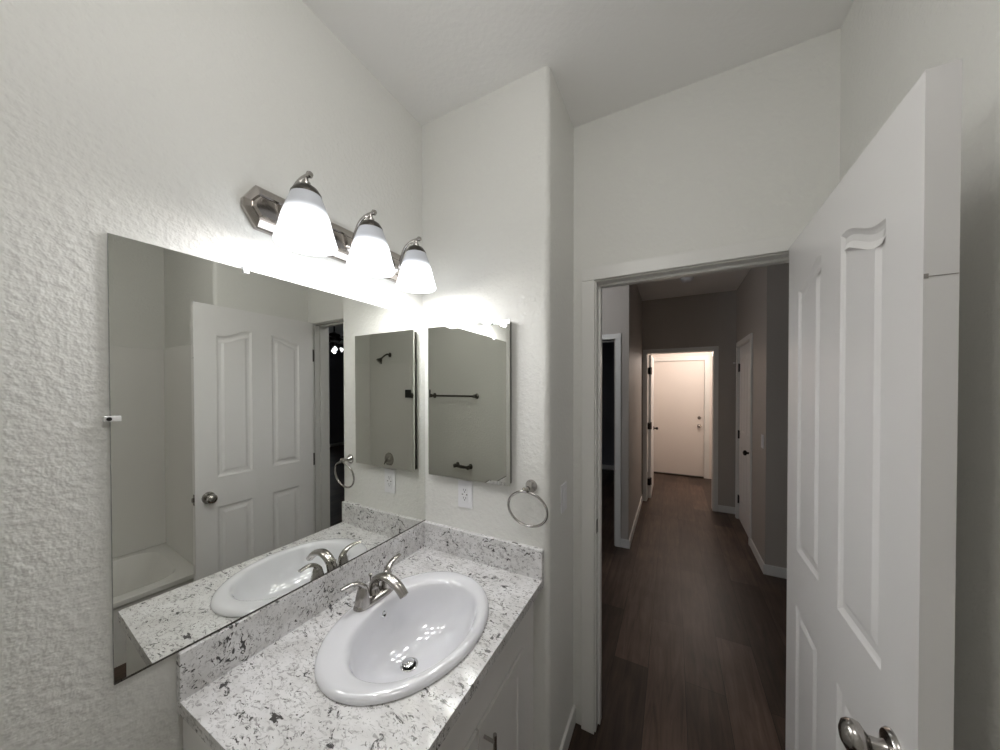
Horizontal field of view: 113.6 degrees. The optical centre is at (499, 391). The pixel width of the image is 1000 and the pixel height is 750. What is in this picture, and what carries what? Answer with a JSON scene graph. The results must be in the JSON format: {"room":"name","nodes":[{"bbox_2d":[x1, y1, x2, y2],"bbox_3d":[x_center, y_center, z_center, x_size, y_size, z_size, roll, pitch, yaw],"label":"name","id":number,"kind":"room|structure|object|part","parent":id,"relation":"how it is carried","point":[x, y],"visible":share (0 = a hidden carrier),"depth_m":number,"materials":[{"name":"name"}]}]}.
{"room":"bathroom","nodes":[
{"label":"bathroom","id":0,"kind":"room"},
{"bbox_2d":[0,0,422,749],"bbox_3d":[-0.772,0.178,0.844,0.120,2.763,2.470,0,1,28],"label":"wall","id":1,"kind":"structure","parent":0,"point":[146,121],"depth_m":0.66,"materials":[{"name":"white paint"}]},
{"bbox_2d":[102,233,424,684],"bbox_3d":[-0.570,0.133,1.079,0.018,0.930,0.956,0,1,28],"label":"wall mirror","id":2,"kind":"object","parent":1,"relation":"attached to","point":[267,433],"visible":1,"depth_m":0.86,"materials":[{"name":"clear glass"}]},
{"bbox_2d":[176,520,425,701],"bbox_3d":[-0.542,0.654,1.131,0.020,0.111,0.852,0,1,28],"label":"backsplash","id":3,"kind":"structure","parent":1,"relation":"attached to","point":[203,662],"depth_m":0.93,"materials":[{"name":"stone"}]},
{"bbox_2d":[240,171,435,292],"bbox_3d":[-0.451,-0.495,1.091,0.212,0.195,0.614,0,1,28],"label":"vanity light","id":4,"kind":"object","parent":1,"relation":"attached to","point":[300,223],"visible":1,"depth_m":0.95,"materials":[{"name":"white glass"}]},
{"bbox_3d":[-0.562,-0.531,0.906,0.130,0.119,0.032,0,1,28],"label":"arm","id":5,"kind":"part","parent":4,"relation":"part of","materials":[{"name":"silver metal"}]},
{"bbox_3d":[-0.525,-0.463,0.888,0.152,0.134,0.152,0,1,28],"label":"lamp shade","id":6,"kind":"part","parent":4,"relation":"part of","materials":[{"name":"white glass"}]},
{"bbox_3d":[-0.530,-0.503,1.132,0.034,0.116,0.614,0,1,28],"label":"plate","id":7,"kind":"part","parent":4,"relation":"part of","materials":[{"name":"silver metal"}]},
{"bbox_3d":[-0.462,-0.533,1.097,0.130,0.119,0.032,0,1,28],"label":"arm","id":8,"kind":"part","parent":4,"relation":"part of","materials":[{"name":"silver metal"}]},
{"bbox_3d":[-0.424,-0.465,1.078,0.152,0.134,0.152,0,1,28],"label":"lamp shade","id":9,"kind":"part","parent":4,"relation":"part of","materials":[{"name":"white glass"}]},
{"bbox_3d":[-0.361,-0.535,1.287,0.130,0.119,0.032,0,1,28],"label":"arm","id":10,"kind":"part","parent":4,"relation":"part of","materials":[{"name":"silver metal"}]},
{"bbox_3d":[-0.324,-0.467,1.268,0.152,0.134,0.152,0,1,28],"label":"lamp shade","id":11,"kind":"part","parent":4,"relation":"part of","materials":[{"name":"white glass"}]},
{"bbox_2d":[422,66,573,749],"bbox_3d":[0.020,0.170,1.566,0.608,2.763,0.453,0,1,28],"label":"wall","id":12,"kind":"structure","parent":0,"point":[498,167],"depth_m":1.32,"materials":[{"name":"white paint"}]},
{"bbox_2d":[458,480,472,508],"bbox_3d":[-0.149,0.440,1.397,0.072,0.116,0.009,0,1,28],"label":"outlet","id":13,"kind":"object","parent":12,"relation":"attached to","point":[465,488],"visible":1,"depth_m":1.39,"materials":[{"name":"white plastic"}]},
{"bbox_2d":[461,486,467,502],"bbox_3d":[-0.150,0.440,1.395,0.033,0.068,0.004,0,1,28],"label":"receptacle","id":14,"kind":"object","parent":13,"relation":"attached to","point":[464,489],"depth_m":1.39,"materials":[{"name":"white plastic"}]},
{"bbox_2d":[428,319,511,486],"bbox_3d":[-0.134,0.045,1.373,0.402,0.648,0.030,0,1,28],"label":"medicine cabinet","id":15,"kind":"object","parent":12,"relation":"attached to","point":[469,365],"visible":1,"depth_m":1.35,"materials":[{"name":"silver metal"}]},
{"bbox_2d":[507,480,547,527],"bbox_3d":[0.106,0.427,1.232,0.166,0.173,0.064,0,1,28],"label":"towel ring","id":16,"kind":"object","parent":12,"relation":"attached to","point":[530,486],"visible":1,"depth_m":1.23,"materials":[{"name":"silver metal"}]},
{"bbox_2d":[561,481,566,513],"bbox_3d":[0.271,0.448,1.382,0.009,0.116,0.072,0,1,28],"label":"light switch","id":17,"kind":"object","parent":12,"relation":"attached to","point":[564,485],"visible":1,"depth_m":1.37,"materials":[{"name":"white plastic"}]},
{"bbox_2d":[559,704,575,749],"bbox_3d":[0.275,1.510,1.393,0.013,0.085,0.318,0,1,28],"label":"baseboard","id":18,"kind":"structure","parent":12,"relation":"attached to","point":[566,739],"depth_m":1.44,"materials":[{"name":"white paint"}]},
{"bbox_2d":[302,0,853,300],"bbox_3d":[3.106,-1.272,2.164,10.900,0.100,8.450,0,1,28],"label":"ceiling","id":19,"kind":"structure","parent":0,"point":[436,58],"depth_m":1.14,"materials":[{"name":"white paint"}]},
{"bbox_2d":[680,276,693,282],"bbox_3d":[2.052,-1.215,3.596,0.136,0.040,0.136,0,1,28],"label":"smoke detector","id":20,"kind":"object","parent":19,"relation":"attached to","point":[684,279],"visible":0.99,"depth_m":3.56,"materials":[{"name":"white plastic"}]},
{"bbox_2d":[602,342,613,465],"bbox_3d":[0.454,0.130,5.421,3.180,2.763,3.228,0,1,28],"label":"wall","id":21,"kind":"structure","parent":0,"point":[607,347],"depth_m":6.26,"materials":[{"name":"grey paint"}]},
{"bbox_2d":[602,464,613,469],"bbox_3d":[1.140,1.454,6.755,2.960,0.085,0.013,0,1,28],"label":"baseboard","id":22,"kind":"structure","parent":21,"relation":"attached to","point":[609,467],"depth_m":6.26,"materials":[{"name":"white paint"}]},
{"bbox_2d":[602,285,630,544],"bbox_3d":[-0.156,0.145,3.986,3.240,2.763,0.120,0,1,28],"label":"wall","id":23,"kind":"structure","parent":0,"point":[615,300],"depth_m":3.21,"materials":[{"name":"grey paint"}]},
{"bbox_2d":[602,333,620,546],"bbox_3d":[0.806,0.482,3.474,0.916,2.097,0.136,0,1,28],"label":"door frame","id":24,"kind":"structure","parent":23,"relation":"attached to","point":[617,337],"depth_m":3.21,"materials":[{"name":"white paint"}]},
{"bbox_2d":[621,538,627,548],"bbox_3d":[1.216,1.490,3.203,0.073,0.085,0.013,0,1,28],"label":"baseboard","id":25,"kind":"structure","parent":23,"relation":"attached to","point":[624,542],"depth_m":3.20,"materials":[{"name":"white paint"}]},
{"bbox_2d":[630,284,641,532],"bbox_3d":[1.583,0.143,3.939,0.120,2.763,1.418,0,1,28],"label":"wall","id":26,"kind":"structure","parent":0,"point":[635,298],"depth_m":3.77,"materials":[{"name":"grey paint"}]},
{"bbox_2d":[628,495,642,548],"bbox_3d":[1.613,1.483,3.863,0.013,0.085,1.551,0,1,28],"label":"baseboard","id":27,"kind":"structure","parent":26,"relation":"attached to","point":[641,498],"depth_m":3.62,"materials":[{"name":"white paint"}]},
{"bbox_2d":[568,469,786,749],"bbox_3d":[3.110,1.591,2.193,10.900,0.100,8.450,0,1,28],"label":"floor","id":28,"kind":"structure","parent":0,"point":[694,628],"depth_m":2.09,"materials":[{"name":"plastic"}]},
{"bbox_2d":[183,604,532,749],"bbox_3d":[-0.285,1.150,1.006,0.592,0.815,0.841,0,1,28],"label":"vanity cabinet","id":29,"kind":"object","parent":28,"relation":"on","point":[499,715],"visible":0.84,"depth_m":1.02,"materials":[{"name":"white paint"}]},
{"bbox_2d":[176,520,543,749],"bbox_3d":[-0.292,0.670,0.999,0.587,0.141,0.852,0,1,28],"label":"countertop","id":30,"kind":"structure","parent":29,"relation":"on","point":[249,684],"depth_m":0.83,"materials":[{"name":"stone"}]},
{"bbox_2d":[340,553,408,611],"bbox_3d":[-0.371,0.646,1.075,0.168,0.094,0.245,0,1,28],"label":"faucet","id":31,"kind":"object","parent":30,"relation":"on","point":[366,597],"visible":1,"depth_m":1.06,"materials":[{"name":"silver metal"}]},
{"bbox_3d":[-0.461,0.628,1.035,0.029,0.055,0.088,0,1,41],"label":"lever","id":32,"kind":"part","parent":31,"relation":"part of","materials":[{"name":"silver metal"}]},
{"bbox_3d":[-0.442,0.655,1.055,0.051,0.064,0.051,0,1,28],"label":"handle","id":33,"kind":"part","parent":31,"relation":"part of","materials":[{"name":"silver metal"}]},
{"bbox_3d":[-0.418,0.685,1.101,0.056,0.016,0.160,0,1,28],"label":"plate","id":34,"kind":"part","parent":31,"relation":"part of","materials":[{"name":"silver metal"}]},
{"bbox_3d":[-0.395,0.654,1.145,0.051,0.064,0.051,0,1,28],"label":"handle","id":35,"kind":"part","parent":31,"relation":"part of","materials":[{"name":"silver metal"}]},
{"bbox_3d":[-0.368,0.643,1.074,0.161,0.087,0.044,0,1,28],"label":"spout","id":36,"kind":"part","parent":31,"relation":"part of","materials":[{"name":"silver metal"}]},
{"bbox_3d":[-0.389,0.626,1.171,0.029,0.055,0.088,0,1,14],"label":"lever","id":37,"kind":"part","parent":31,"relation":"part of","materials":[{"name":"silver metal"}]},
{"bbox_2d":[314,571,488,705],"bbox_3d":[-0.269,0.775,1.005,0.438,0.164,0.554,0,1,28],"label":"sink","id":38,"kind":"object","parent":30,"relation":"in","point":[393,649],"visible":0.94,"depth_m":1.02,"materials":[{"name":"white ceramic"}]},
{"bbox_3d":[-0.136,1.181,0.748,0.009,0.528,0.310,0,1,28],"label":"cabinet door","id":39,"kind":"part","parent":29,"relation":"part of","materials":[{"name":"white paint"}]},
{"bbox_3d":[-0.075,1.101,0.894,0.018,0.715,0.841,0,1,28],"label":"frame","id":40,"kind":"part","parent":29,"relation":"part of","materials":[{"name":"white paint"}]},
{"bbox_3d":[-0.027,0.998,0.903,0.041,0.120,0.011,0,1,28],"label":"door handle","id":41,"kind":"part","parent":29,"relation":"part of","materials":[{"name":"silver metal"}]},
{"bbox_3d":[0.012,1.178,1.028,0.009,0.528,0.310,0,1,28],"label":"cabinet door","id":42,"kind":"part","parent":29,"relation":"part of","materials":[{"name":"white paint"}]},
{"bbox_2d":[648,352,711,478],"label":"door","id":43,"kind":"structure","parent":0,"point":[678,385],"depth_m":5.82,"materials":[{"name":"white paint"}]},
{"bbox_2d":[648,355,709,478],"bbox_3d":[3.168,0.445,5.887,1.000,2.115,0.116,0,1,28],"label":"door frame","id":44,"kind":"structure","parent":43,"relation":"attached to","point":[706,358],"depth_m":5.63,"materials":[{"name":"white paint"}]},
{"bbox_2d":[642,290,736,506],"bbox_3d":[2.853,0.140,4.139,2.180,2.763,0.120,0,1,28],"label":"wall","id":45,"kind":"structure","parent":0,"point":[709,319],"depth_m":4.14,"materials":[{"name":"grey paint"}]},
{"bbox_2d":[647,355,657,497],"bbox_3d":[2.293,0.497,4.899,0.108,2.018,0.815,0,1,28],"label":"door","id":46,"kind":"structure","parent":45,"relation":"in","point":[650,480],"depth_m":4.63,"materials":[{"name":"white paint"}]},
{"bbox_2d":[642,346,718,511],"bbox_3d":[2.391,0.476,4.386,0.874,2.087,0.152,0,1,28],"label":"door frame","id":47,"kind":"structure","parent":45,"relation":"attached to","point":[714,349],"depth_m":4.21,"materials":[{"name":"white paint"}]},
{"bbox_2d":[718,505,734,513],"bbox_3d":[2.830,1.479,4.090,0.179,0.085,0.013,0,1,28],"label":"baseboard","id":48,"kind":"structure","parent":45,"relation":"attached to","point":[725,509],"depth_m":4.08,"materials":[{"name":"white paint"}]},
{"bbox_2d":[573,28,840,724],"bbox_3d":[0.766,0.171,1.365,0.900,2.763,0.115,0,1,28],"label":"wall","id":49,"kind":"structure","parent":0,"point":[749,151],"depth_m":1.27,"materials":[{"name":"white paint"}]},
{"bbox_2d":[581,232,800,733],"bbox_3d":[0.774,0.500,1.364,0.834,2.104,0.147,0,1,28],"label":"door frame","id":50,"kind":"structure","parent":49,"relation":"attached to","point":[769,251],"depth_m":1.48,"materials":[{"name":"white paint"}]},
{"bbox_2d":[736,263,785,567],"bbox_3d":[2.620,0.148,3.361,0.120,2.763,1.474,0,1,28],"label":"wall","id":51,"kind":"structure","parent":0,"point":[760,305],"depth_m":2.74,"materials":[{"name":"grey paint"}]},
{"bbox_2d":[733,342,749,534],"bbox_3d":[2.679,0.502,3.613,0.102,2.033,0.784,0,1,28],"label":"door","id":52,"kind":"structure","parent":51,"relation":"in","point":[744,366],"depth_m":3.62,"materials":[{"name":"white paint"}]},
{"bbox_2d":[735,333,752,545],"bbox_3d":[2.712,0.476,3.555,0.136,2.102,0.834,0,1,28],"label":"door frame","id":53,"kind":"structure","parent":51,"relation":"attached to","point":[749,338],"depth_m":3.44,"materials":[{"name":"white paint"}]},
{"bbox_2d":[750,538,764,573],"bbox_3d":[2.340,1.491,2.982,0.013,0.085,0.542,0,1,28],"label":"baseboard","id":54,"kind":"structure","parent":51,"relation":"attached to","point":[760,561],"depth_m":2.94,"materials":[{"name":"white paint"}]},
{"bbox_2d":[761,434,763,448],"bbox_3d":[2.266,0.435,2.829,0.009,0.116,0.072,0,1,28],"label":"light switch","id":55,"kind":"object","parent":51,"relation":"attached to","point":[762,436],"visible":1,"depth_m":2.81,"materials":[{"name":"white plastic"}]},
{"bbox_2d":[783,263,788,567],"bbox_3d":[3.059,0.149,3.129,0.873,2.763,1.474,0,1,28],"label":"wall","id":56,"kind":"structure","parent":0,"point":[787,264],"depth_m":2.67,"materials":[{"name":"grey paint"}]},
{"bbox_2d":[765,564,786,578],"bbox_3d":[2.661,1.495,2.513,0.993,0.085,0.013,0,1,28],"label":"baseboard","id":57,"kind":"structure","parent":56,"relation":"attached to","point":[780,572],"depth_m":2.71,"materials":[{"name":"white paint"}]},
{"bbox_2d":[840,0,999,749],"bbox_3d":[1.485,0.177,0.635,1.052,2.763,0.735,0,1,28],"label":"wall","id":58,"kind":"structure","parent":0,"point":[887,46],"depth_m":0.61,"materials":[{"name":"white paint"}]},
{"bbox_2d":[785,59,961,749],"bbox_3d":[0.828,0.533,0.820,0.169,2.034,0.765,0,1,28],"label":"door","id":59,"kind":"structure","parent":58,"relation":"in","point":[874,273],"depth_m":0.60,"materials":[{"name":"white paint"}]},
{"bbox_3d":[0.639,0.613,0.571,0.068,0.066,0.066,0,1,28],"label":"knob","id":60,"kind":"part","parent":59,"relation":"part of","materials":[{"name":"silver metal"}]}
]}

